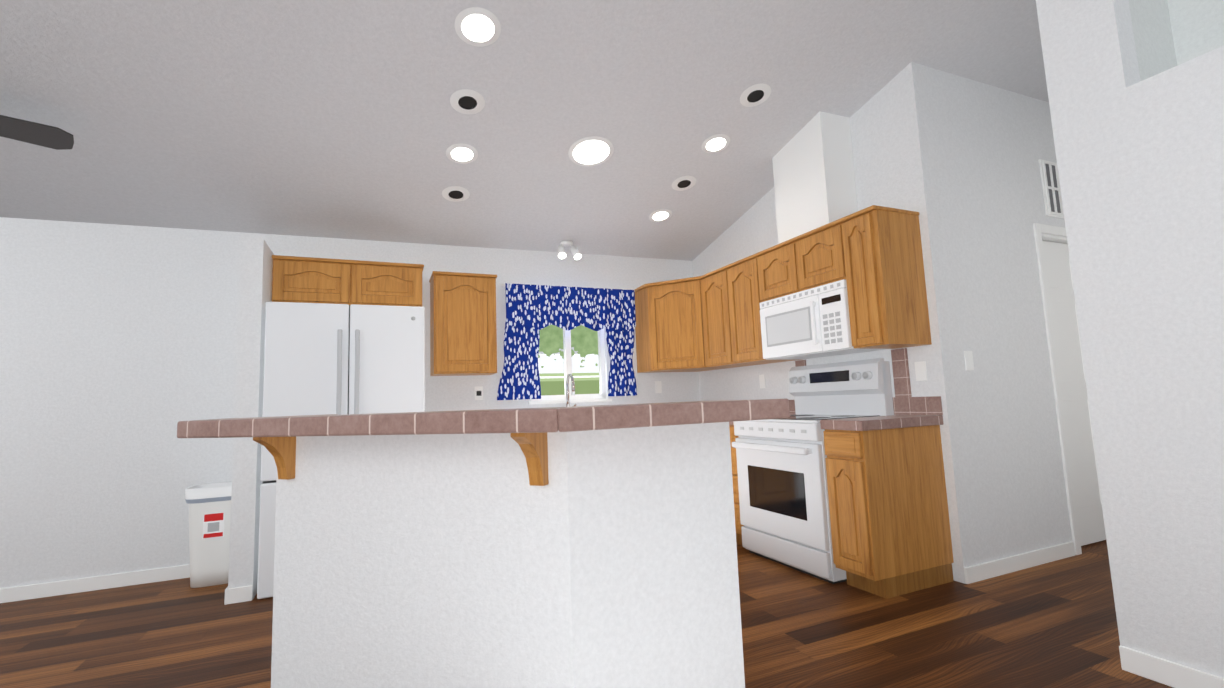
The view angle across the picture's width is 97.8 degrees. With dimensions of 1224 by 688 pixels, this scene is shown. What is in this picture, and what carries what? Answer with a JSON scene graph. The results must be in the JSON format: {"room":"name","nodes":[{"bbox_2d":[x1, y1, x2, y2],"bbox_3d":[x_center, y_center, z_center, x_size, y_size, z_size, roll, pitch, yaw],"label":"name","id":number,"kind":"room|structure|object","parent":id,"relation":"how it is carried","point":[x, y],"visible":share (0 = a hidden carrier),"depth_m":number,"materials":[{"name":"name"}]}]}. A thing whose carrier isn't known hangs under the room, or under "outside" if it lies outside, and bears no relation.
{"room":"kitchen","nodes":[
{"label":"kitchen","id":0,"kind":"room"},
{"bbox_2d":[228,238,273,599],"bbox_3d":[-2.326,0.457,3.521,0.120,2.145,0.750,0,-7,-24],"label":"wall","id":1,"kind":"structure","parent":0,"point":[255,277],"depth_m":3.20,"materials":[{"name":"paint"}]},
{"bbox_2d":[224,586,247,604],"bbox_3d":[-2.339,1.478,3.372,0.016,0.085,0.743,0,-7,-24],"label":"baseboard","id":2,"kind":"structure","parent":1,"relation":"attached to","point":[232,595],"depth_m":3.05,"materials":[{"name":"white wood"}]},
{"bbox_2d":[0,217,699,587],"bbox_3d":[-2.635,0.309,3.881,7.840,2.539,0.120,0,-7,-24],"label":"wall","id":3,"kind":"structure","parent":0,"point":[118,345],"depth_m":3.56,"materials":[{"name":"paint"}]},
{"bbox_2d":[0,564,189,602],"bbox_3d":[-4.320,1.507,2.921,4.000,0.085,0.016,0,-7,-24],"label":"baseboard","id":4,"kind":"structure","parent":3,"relation":"attached to","point":[41,590],"depth_m":3.37,"materials":[{"name":"white wood"}]},
{"bbox_2d":[272,255,423,306],"bbox_3d":[-1.909,-0.404,3.939,0.954,0.312,0.506,0,-7,-24],"label":"upper cabinet","id":5,"kind":"object","parent":3,"relation":"attached to","point":[318,280],"visible":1,"depth_m":3.70,"materials":[{"name":"brown wood"}]},
{"bbox_2d":[429,271,496,375],"bbox_3d":[-1.202,-0.150,4.317,0.496,0.792,0.326,0,-7,-24],"label":"upper cabinet","id":6,"kind":"object","parent":3,"relation":"attached to","point":[463,335],"visible":1,"depth_m":4.18,"materials":[{"name":"brown wood"}]},
{"bbox_2d":[475,386,482,399],"bbox_3d":[-1.112,0.412,4.464,0.070,0.114,0.014,0,-7,-24],"label":"switch plate","id":7,"kind":"object","parent":3,"relation":"attached to","point":[478,389],"depth_m":4.46,"materials":[{"name":"white plastic"}]},
{"bbox_2d":[497,283,636,399],"bbox_3d":[-0.372,-0.020,4.767,1.323,0.995,0.055,0,-7,-24],"label":"curtain","id":8,"kind":"object","parent":3,"relation":"hanging from","point":[532,311],"visible":1,"depth_m":4.74,"materials":[{"name":"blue fabric"}]},
{"bbox_2d":[528,328,611,404],"bbox_3d":[-0.395,0.073,4.852,0.780,0.920,0.115,0,-7,-24],"label":"window","id":9,"kind":"structure","parent":3,"relation":"in","point":[555,399],"depth_m":4.86,"materials":[{"name":"white"}]},
{"bbox_2d":[655,381,661,392],"bbox_3d":[0.448,0.416,5.152,0.070,0.115,0.005,0,-7,-24],"label":"switch plate","id":10,"kind":"object","parent":3,"relation":"attached to","point":[658,384],"depth_m":5.15,"materials":[{"name":"white plastic"}]},
{"bbox_2d":[0,0,1048,260],"bbox_3d":[0.773,-1.651,1.568,12.200,1.155,7.850,0,-7,-24],"label":"ceiling","id":11,"kind":"structure","parent":0,"point":[328,118],"depth_m":3.09,"materials":[{"name":"white paint"}]},
{"bbox_2d":[0,115,73,149],"bbox_3d":[-3.262,-1.084,2.312,1.278,0.327,1.250,0,-7,-24],"label":"ceiling fan","id":12,"kind":"object","parent":11,"relation":"hanging from","point":[47,136],"visible":1,"depth_m":2.66,"materials":[{"name":"grey"}]},
{"bbox_2d":[442,186,469,201],"bbox_3d":[-1.122,-1.102,3.841,0.194,0.093,0.189,0,-7,-24],"label":"recessed light","id":13,"kind":"object","parent":11,"relation":"in","point":[455,193],"visible":0.9,"depth_m":3.83,"materials":[{"name":"white metal"}]},
{"bbox_2d":[446,143,477,163],"bbox_3d":[-0.967,-1.251,3.445,0.202,0.097,0.196,0,-7,-24],"label":"recessed light","id":14,"kind":"object","parent":11,"relation":"in","point":[461,153],"visible":0.83,"depth_m":3.44,"materials":[{"name":"white"}]},
{"bbox_2d":[450,89,484,113],"bbox_3d":[-0.821,-1.400,3.039,0.194,0.093,0.189,0,-7,-24],"label":"recessed light","id":15,"kind":"object","parent":11,"relation":"in","point":[466,101],"visible":0.94,"depth_m":3.03,"materials":[{"name":"white metal"}]},
{"bbox_2d":[454,7,500,46],"bbox_3d":[-0.653,-1.564,2.601,0.220,0.101,0.214,0,-7,-24],"label":"recessed light","id":16,"kind":"object","parent":11,"relation":"in","point":[479,30],"visible":0.92,"depth_m":2.59,"materials":[{"name":"white"}]},
{"bbox_2d":[558,241,581,259],"bbox_3d":[-0.390,-0.821,4.712,0.215,0.167,0.164,0,-7,-24],"label":"track","id":17,"kind":"object","parent":11,"relation":"attached to","point":[576,254],"visible":0.98,"depth_m":4.68,"materials":[{"name":"white metal"}]},
{"bbox_2d":[568,136,613,165],"bbox_3d":[-0.141,-1.321,3.608,0.309,0.119,0.301,0,-7,-24],"label":"recessed light","id":18,"kind":"object","parent":11,"relation":"in","point":[593,152],"visible":0.88,"depth_m":3.59,"materials":[{"name":"white"}]},
{"bbox_2d":[649,209,671,221],"bbox_3d":[0.410,-1.113,4.529,0.202,0.097,0.196,0,-7,-24],"label":"recessed light","id":19,"kind":"object","parent":11,"relation":"in","point":[660,215],"visible":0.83,"depth_m":4.52,"materials":[{"name":"white"}]},
{"bbox_2d":[672,176,695,190],"bbox_3d":[0.554,-1.263,4.120,0.194,0.093,0.189,0,-7,-24],"label":"recessed light","id":20,"kind":"object","parent":11,"relation":"in","point":[682,183],"visible":0.88,"depth_m":4.11,"materials":[{"name":"white"}]},
{"bbox_2d":[701,134,729,152],"bbox_3d":[0.721,-1.416,3.716,0.202,0.097,0.196,0,-7,-24],"label":"recessed light","id":21,"kind":"object","parent":11,"relation":"in","point":[716,143],"visible":0.9,"depth_m":3.70,"materials":[{"name":"white"}]},
{"bbox_2d":[740,83,770,106],"bbox_3d":[0.888,-1.566,3.317,0.194,0.093,0.189,0,-7,-24],"label":"recessed light","id":22,"kind":"object","parent":11,"relation":"in","point":[754,95],"visible":0.9,"depth_m":3.31,"materials":[{"name":"white"}]},
{"bbox_2d":[0,540,1172,687],"bbox_3d":[0.883,1.205,1.266,12.200,0.060,7.850,0,-7,-24],"label":"floor","id":23,"kind":"structure","parent":0,"point":[1053,624],"depth_m":2.46,"materials":[{"name":"laminate"}]},
{"bbox_2d":[185,482,231,587],"bbox_3d":[-2.567,1.229,3.480,0.335,0.612,0.265,0,-7,-24],"label":"trash can","id":24,"kind":"object","parent":23,"relation":"on","point":[209,521],"visible":0.73,"depth_m":3.38,"materials":[{"name":"white plastic"}]},
{"bbox_2d":[257,302,424,598],"bbox_3d":[-1.797,0.651,3.669,0.920,1.750,0.810,0,-7,-24],"label":"fridge","id":25,"kind":"object","parent":23,"relation":"on","point":[327,358],"visible":0.42,"depth_m":3.35,"materials":[{"name":"white metal"}]},
{"bbox_2d":[268,418,744,687],"bbox_3d":[-0.531,0.804,2.024,1.428,1.005,1.470,0,-7,-24],"label":"kitchen island","id":26,"kind":"object","parent":23,"relation":"on","point":[575,547],"depth_m":1.61,"materials":[{"name":"paint"}]},
{"bbox_2d":[177,406,624,449],"bbox_3d":[-0.833,0.268,1.850,1.146,0.055,1.707,0,-7,-24],"label":"island countertop","id":27,"kind":"structure","parent":26,"relation":"on","point":[302,432],"depth_m":1.45,"materials":[{"name":"tile"}]},
{"bbox_2d":[605,399,784,425],"bbox_3d":[0.105,0.201,1.572,0.675,0.050,0.396,0,-7,-24],"label":"island countertop","id":28,"kind":"structure","parent":26,"relation":"on","point":[670,413],"depth_m":1.39,"materials":[{"name":"tile"}]},
{"bbox_2d":[732,358,893,583],"bbox_3d":[1.281,0.757,3.485,0.697,1.265,0.780,0,-7,-24],"label":"range","id":29,"kind":"object","parent":23,"relation":"on","point":[783,495],"visible":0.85,"depth_m":3.34,"materials":[{"name":"white metal"}]},
{"bbox_2d":[729,425,953,598],"bbox_3d":[1.226,0.984,3.728,0.628,0.870,1.866,0,-7,-24],"label":"base cabinet","id":30,"kind":"object","parent":23,"relation":"on","point":[889,518],"visible":0.44,"depth_m":2.88,"materials":[{"name":"brown wood"}]},
{"bbox_3d":[0.158,1.116,4.591,1.889,0.870,0.628,0,-7,-24],"label":"base cabinet","id":31,"kind":"object","parent":23,"relation":"on","visible":0},
{"bbox_2d":[729,348,943,430],"bbox_3d":[0.171,0.360,3.662,2.626,0.456,2.501,0,-7,-24],"label":"countertop","id":32,"kind":"structure","parent":31,"relation":"on","point":[910,410],"depth_m":3.10,"materials":[{"name":"tile"}]},
{"bbox_2d":[565,374,575,406],"bbox_3d":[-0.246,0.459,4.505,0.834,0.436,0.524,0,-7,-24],"label":"faucet","id":33,"kind":"object","parent":32,"relation":"in","point":[567,388],"visible":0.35,"depth_m":4.66,"materials":[{"name":"silver metal"}]},
{"bbox_2d":[772,111,857,243],"bbox_3d":[1.421,-1.135,3.778,0.268,0.839,0.481,0,-7,-24],"label":"chase","id":34,"kind":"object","parent":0,"point":[814,175],"depth_m":3.61,"materials":[{"name":"white paint"}]},
{"bbox_2d":[692,62,977,583],"bbox_3d":[1.419,-0.088,4.253,0.120,3.096,2.530,0,-7,-24],"label":"wall","id":35,"kind":"structure","parent":0,"point":[892,146],"depth_m":3.27,"materials":[{"name":"paint"}]},
{"bbox_2d":[759,374,765,387],"bbox_3d":[1.256,0.312,4.462,0.006,0.115,0.070,0,-7,-24],"label":"switch plate","id":36,"kind":"object","parent":35,"relation":"attached to","point":[761,377],"depth_m":4.46,"materials":[{"name":"white plastic"}]},
{"bbox_2d":[635,205,931,372],"bbox_3d":[1.017,-0.256,4.119,0.718,0.792,2.484,0,-7,-24],"label":"upper cabinet","id":37,"kind":"object","parent":35,"relation":"attached to","point":[872,255],"visible":1,"depth_m":3.63,"materials":[{"name":"brown wood"}]},
{"bbox_2d":[760,279,887,359],"bbox_3d":[1.400,-0.137,3.616,0.414,0.420,0.781,0,-7,-24],"label":"microwave","id":38,"kind":"object","parent":37,"relation":"attached to","point":[814,322],"visible":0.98,"depth_m":3.48,"materials":[{"name":"white"}]},
{"bbox_2d":[914,361,926,380],"bbox_3d":[1.827,0.161,3.160,0.006,0.114,0.070,0,-7,-24],"label":"switch plate","id":39,"kind":"object","parent":35,"relation":"attached to","point":[920,371],"depth_m":3.15,"materials":[{"name":"white plastic"}]},
{"bbox_2d":[925,66,1071,563],"bbox_3d":[3.664,-0.303,3.941,3.740,3.286,0.120,0,-7,-24],"label":"wall","id":40,"kind":"structure","parent":0,"point":[992,145],"depth_m":3.31,"materials":[{"name":"paint"}]},
{"bbox_2d":[964,351,973,369],"bbox_3d":[2.094,0.097,3.133,0.070,0.114,0.005,0,-7,-24],"label":"switch plate","id":41,"kind":"object","parent":40,"relation":"attached to","point":[968,355],"depth_m":3.13,"materials":[{"name":"white plastic"}]},
{"bbox_2d":[964,541,1074,583],"bbox_3d":[2.401,1.269,3.120,1.030,0.085,0.013,0,-7,-24],"label":"baseboard","id":42,"kind":"structure","parent":40,"relation":"attached to","point":[979,572],"depth_m":3.09,"materials":[{"name":"white wood"}]},
{"bbox_2d":[1039,159,1063,218],"bbox_3d":[3.196,-1.067,3.751,0.560,0.400,0.020,0,-7,-24],"label":"air vent","id":43,"kind":"object","parent":40,"relation":"in","point":[1051,189],"visible":0.31,"depth_m":3.66,"materials":[{"name":"white metal"}]},
{"bbox_2d":[1033,223,1081,554],"bbox_3d":[3.232,0.265,3.673,0.904,2.132,0.136,0,-7,-24],"label":"door frame","id":44,"kind":"structure","parent":40,"relation":"attached to","point":[1041,231],"depth_m":3.44,"materials":[{"name":"white wood"}]},
{"bbox_2d":[1043,241,1105,545],"bbox_3d":[3.240,0.298,3.649,0.740,2.037,0.118,0,-7,-24],"label":"hall door","id":45,"kind":"structure","parent":40,"relation":"in","point":[1089,510],"depth_m":3.62,"materials":[{"name":"white wood"}]},
{"bbox_2d":[1036,0,1223,677],"bbox_3d":[2.936,-0.758,0.390,0.570,3.500,4.178,0,-7,-24],"label":"wall","id":46,"kind":"structure","parent":0,"point":[1135,89],"depth_m":1.94,"materials":[{"name":"paint"}]},
{"bbox_2d":[1119,645,1223,687],"bbox_3d":[2.734,0.937,0.094,0.013,0.085,4.178,0,-7,-24],"label":"baseboard","id":47,"kind":"structure","parent":46,"relation":"attached to","point":[1161,670],"depth_m":1.88,"materials":[{"name":"white wood"}]},
{"label":"outside","id":48,"kind":"structure","parent":0,"visible":0},
{"bbox_2d":[538,325,599,394],"bbox_3d":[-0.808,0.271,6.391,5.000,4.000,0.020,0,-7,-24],"label":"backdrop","id":49,"kind":"structure","parent":48,"point":[584,356],"depth_m":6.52,"materials":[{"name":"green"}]}
]}

